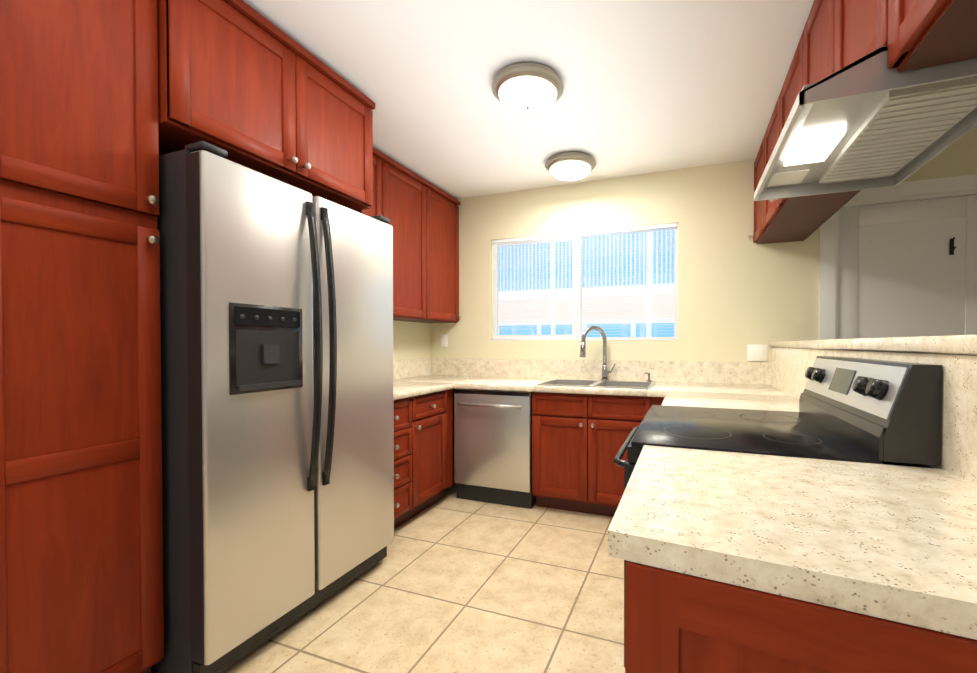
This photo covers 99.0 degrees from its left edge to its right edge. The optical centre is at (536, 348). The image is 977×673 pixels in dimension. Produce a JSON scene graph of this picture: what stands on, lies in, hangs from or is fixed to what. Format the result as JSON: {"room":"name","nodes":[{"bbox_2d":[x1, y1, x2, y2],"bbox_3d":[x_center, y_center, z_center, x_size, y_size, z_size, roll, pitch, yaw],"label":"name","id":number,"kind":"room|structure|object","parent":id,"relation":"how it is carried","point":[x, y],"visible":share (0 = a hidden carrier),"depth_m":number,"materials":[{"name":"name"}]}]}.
{"room":"kitchen","nodes":[
{"label":"kitchen","id":0,"kind":"room"},
{"bbox_2d":[151,470,624,672],"bbox_3d":[0.558,1.194,0.216,5.590,0.100,6.010,0,1,20],"label":"floor","id":1,"kind":"structure","parent":0,"point":[450,582],"depth_m":1.82,"materials":[{"name":"tile"}]},
{"bbox_2d":[0,0,19,672],"bbox_3d":[-1.708,-0.075,0.932,0.627,2.420,0.456,0,1,20],"label":"tall cabinet","id":2,"kind":"object","parent":1,"relation":"on","point":[9,510],"depth_m":1.05,"materials":[{"name":"brown wood"}]},
{"bbox_2d":[12,0,167,672],"bbox_3d":[-1.593,-0.079,1.248,0.627,2.420,0.456,0,1,20],"label":"tall cabinet","id":3,"kind":"object","parent":1,"relation":"on","point":[104,104],"depth_m":1.19,"materials":[{"name":"brown wood"}]},
{"bbox_2d":[151,141,393,672],"bbox_3d":[-1.232,0.228,1.862,0.833,1.792,0.910,0,1,20],"label":"fridge","id":4,"kind":"object","parent":1,"relation":"on","point":[276,322],"visible":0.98,"depth_m":1.49,"materials":[{"name":"grey metal"}]},
{"bbox_2d":[393,395,423,528],"bbox_3d":[-1.119,0.706,2.563,0.627,0.820,0.422,0,1,20],"label":"base cabinet","id":5,"kind":"object","parent":1,"relation":"on","point":[408,446],"depth_m":2.57,"materials":[{"name":"brown wood"}]},
{"bbox_2d":[420,389,452,509],"bbox_3d":[-0.981,0.701,2.942,0.627,0.820,0.509,0,1,20],"label":"base cabinet","id":6,"kind":"object","parent":1,"relation":"on","point":[436,408],"depth_m":2.87,"materials":[{"name":"brown wood"}]},
{"bbox_2d":[393,358,456,399],"bbox_3d":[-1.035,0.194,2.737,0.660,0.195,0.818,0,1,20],"label":"countertop","id":7,"kind":"structure","parent":6,"relation":"on","point":[411,377],"depth_m":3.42,"materials":[{"name":"stone"}]},
{"bbox_2d":[454,389,535,508],"bbox_3d":[-0.227,0.697,3.211,0.592,0.814,0.659,0,1,20],"label":"dishwasher","id":8,"kind":"object","parent":1,"relation":"on","point":[492,446],"visible":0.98,"depth_m":2.94,"materials":[{"name":"silver metal"}]},
{"bbox_2d":[532,392,652,516],"bbox_3d":[0.443,0.701,2.987,0.801,0.820,0.664,0,1,20],"label":"base cabinet","id":9,"kind":"object","parent":1,"relation":"on","point":[578,440],"visible":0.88,"depth_m":2.74,"materials":[{"name":"brown wood"}]},
{"bbox_2d":[457,358,548,392],"bbox_3d":[0.345,0.117,3.019,3.062,0.343,0.657,0,1,20],"label":"countertop","id":10,"kind":"structure","parent":9,"relation":"on","point":[524,375],"depth_m":3.49,"materials":[{"name":"stone"}]},
{"bbox_2d":[537,326,655,388],"bbox_3d":[0.445,0.132,2.999,0.776,0.614,0.494,0,1,20],"label":"sink","id":11,"kind":"object","parent":10,"relation":"in","point":[604,381],"visible":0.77,"depth_m":3.13,"materials":[{"name":"silver metal"}]},
{"bbox_2d":[653,397,664,404],"bbox_3d":[1.182,0.704,2.749,0.746,0.819,0.606,0,1,20],"label":"base cabinet","id":12,"kind":"object","parent":1,"relation":"on","point":[656,400],"depth_m":2.58,"materials":[{"name":"brown wood"}]},
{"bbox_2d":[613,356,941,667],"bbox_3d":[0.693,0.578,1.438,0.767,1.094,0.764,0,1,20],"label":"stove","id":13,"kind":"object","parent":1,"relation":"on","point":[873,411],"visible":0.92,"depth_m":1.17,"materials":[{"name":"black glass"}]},
{"bbox_2d":[625,560,976,672],"bbox_3d":[0.522,0.727,0.767,0.633,0.819,0.612,0,1,20],"label":"base cabinet","id":14,"kind":"object","parent":1,"relation":"on","point":[676,622],"depth_m":0.54,"materials":[{"name":"brown wood"}]},
{"bbox_2d":[549,334,976,639],"bbox_3d":[0.857,0.137,1.352,0.962,0.343,2.130,0,1,20],"label":"countertop","id":15,"kind":"structure","parent":14,"relation":"on","point":[895,543],"depth_m":0.73,"materials":[{"name":"stone"}]},
{"bbox_2d":[393,320,428,359],"bbox_3d":[-2.022,-0.092,1.138,0.100,2.450,6.010,0,1,20],"label":"wall","id":16,"kind":"structure","parent":0,"point":[410,339],"depth_m":3.58,"materials":[{"name":"beige paint"}]},
{"bbox_2d":[156,0,315,187],"bbox_3d":[-1.405,-1.018,1.694,0.668,0.552,0.523,0,1,20],"label":"upper cabinet","id":17,"kind":"object","parent":16,"relation":"attached to","point":[232,81],"depth_m":1.55,"materials":[{"name":"brown wood"}]},
{"bbox_2d":[300,55,379,211],"bbox_3d":[-1.268,-1.022,2.072,0.668,0.552,0.524,0,1,20],"label":"upper cabinet","id":18,"kind":"object","parent":16,"relation":"attached to","point":[342,116],"depth_m":2.02,"materials":[{"name":"brown wood"}]},
{"bbox_2d":[360,149,391,224],"bbox_3d":[-1.252,-0.765,2.647,0.307,1.080,0.558,0,1,20],"label":"upper cabinet","id":19,"kind":"object","parent":16,"relation":"attached to","point":[383,162],"depth_m":2.80,"materials":[{"name":"brown wood"}]},
{"bbox_2d":[392,160,431,322],"bbox_3d":[-1.093,-0.770,3.086,0.307,1.080,0.620,0,1,20],"label":"upper cabinet","id":20,"kind":"object","parent":16,"relation":"attached to","point":[411,194],"depth_m":3.10,"materials":[{"name":"brown wood"}]},
{"bbox_2d":[424,184,459,322],"bbox_3d":[-0.933,-0.776,3.525,0.307,1.080,0.558,0,1,20],"label":"upper cabinet","id":21,"kind":"object","parent":16,"relation":"attached to","point":[445,208],"depth_m":3.53,"materials":[{"name":"brown wood"}]},
{"bbox_2d":[429,159,772,469],"bbox_3d":[1.576,-0.114,2.975,5.370,2.450,0.100,0,1,20],"label":"wall","id":22,"kind":"structure","parent":0,"point":[739,290],"depth_m":3.14,"materials":[{"name":"beige paint"}]},
{"bbox_2d":[441,334,446,346],"bbox_3d":[-0.846,-0.076,3.794,0.070,0.115,0.008,0,1,20],"label":"outlet","id":23,"kind":"object","parent":22,"relation":"attached to","point":[443,336],"depth_m":3.79,"materials":[{"name":"white plastic"}]},
{"bbox_2d":[492,223,677,340],"bbox_3d":[0.346,-0.509,3.412,1.552,0.880,0.081,0,1,20],"label":"window","id":24,"kind":"structure","parent":22,"relation":"in","point":[576,283],"depth_m":3.40,"materials":[{"name":"white plastic"}]},
{"bbox_2d":[747,345,766,360],"bbox_3d":[1.556,0.028,2.921,0.126,0.118,0.012,0,1,20],"label":"outlet","id":25,"kind":"object","parent":22,"relation":"attached to","point":[756,352],"depth_m":2.92,"materials":[{"name":"white plastic"}]},
{"bbox_2d":[243,0,976,198],"bbox_3d":[0.558,-1.356,0.186,5.590,0.100,6.010,0,1,20],"label":"ceiling","id":26,"kind":"structure","parent":0,"point":[651,86],"depth_m":2.01,"materials":[{"name":"white paint"}]},
{"bbox_2d":[492,62,563,113],"bbox_3d":[-0.043,-1.263,2.080,0.360,0.129,0.360,0,1,20],"label":"ceiling light","id":27,"kind":"object","parent":26,"relation":"attached to","point":[527,87],"visible":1,"depth_m":1.99,"materials":[{"name":"white glass"}]},
{"bbox_2d":[545,151,595,180],"bbox_3d":[0.244,-1.274,2.970,0.360,0.129,0.360,0,1,20],"label":"ceiling light","id":28,"kind":"object","parent":26,"relation":"attached to","point":[571,165],"visible":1,"depth_m":2.87,"materials":[{"name":"white glass"}]},
{"bbox_2d":[748,0,976,243],"bbox_3d":[1.166,-0.983,1.522,0.346,0.669,2.887,0,1,20],"label":"upper cabinet","id":29,"kind":"object","parent":26,"relation":"hanging from","point":[836,35],"visible":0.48,"depth_m":1.27,"materials":[{"name":"brown wood"}]},
{"bbox_2d":[754,46,976,200],"bbox_3d":[1.012,-0.665,1.306,0.485,0.102,0.750,0,1,20],"label":"hood vent","id":30,"kind":"object","parent":29,"relation":"attached to","point":[871,120],"visible":0.98,"depth_m":1.20,"materials":[{"name":"silver metal"}]},
{"bbox_2d":[773,129,976,355],"bbox_3d":[1.269,-0.098,1.602,0.150,2.450,2.692,0,1,20],"label":"wall","id":31,"kind":"structure","parent":0,"point":[795,264],"depth_m":2.82,"materials":[{"name":"beige paint"}]},
{"bbox_2d":[819,174,976,339],"bbox_3d":[2.388,0.030,2.656,1.005,2.170,0.150,0,1,20],"label":"door","id":32,"kind":"structure","parent":31,"relation":"in","point":[901,265],"depth_m":2.66,"materials":[{"name":"white wood"}]},
{"label":"outside","id":33,"kind":"structure","parent":0,"visible":0},
{"bbox_2d":[498,229,674,336],"bbox_3d":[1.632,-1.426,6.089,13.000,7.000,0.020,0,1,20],"label":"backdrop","id":34,"kind":"structure","parent":33,"point":[545,293],"depth_m":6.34,"materials":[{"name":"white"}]}
]}

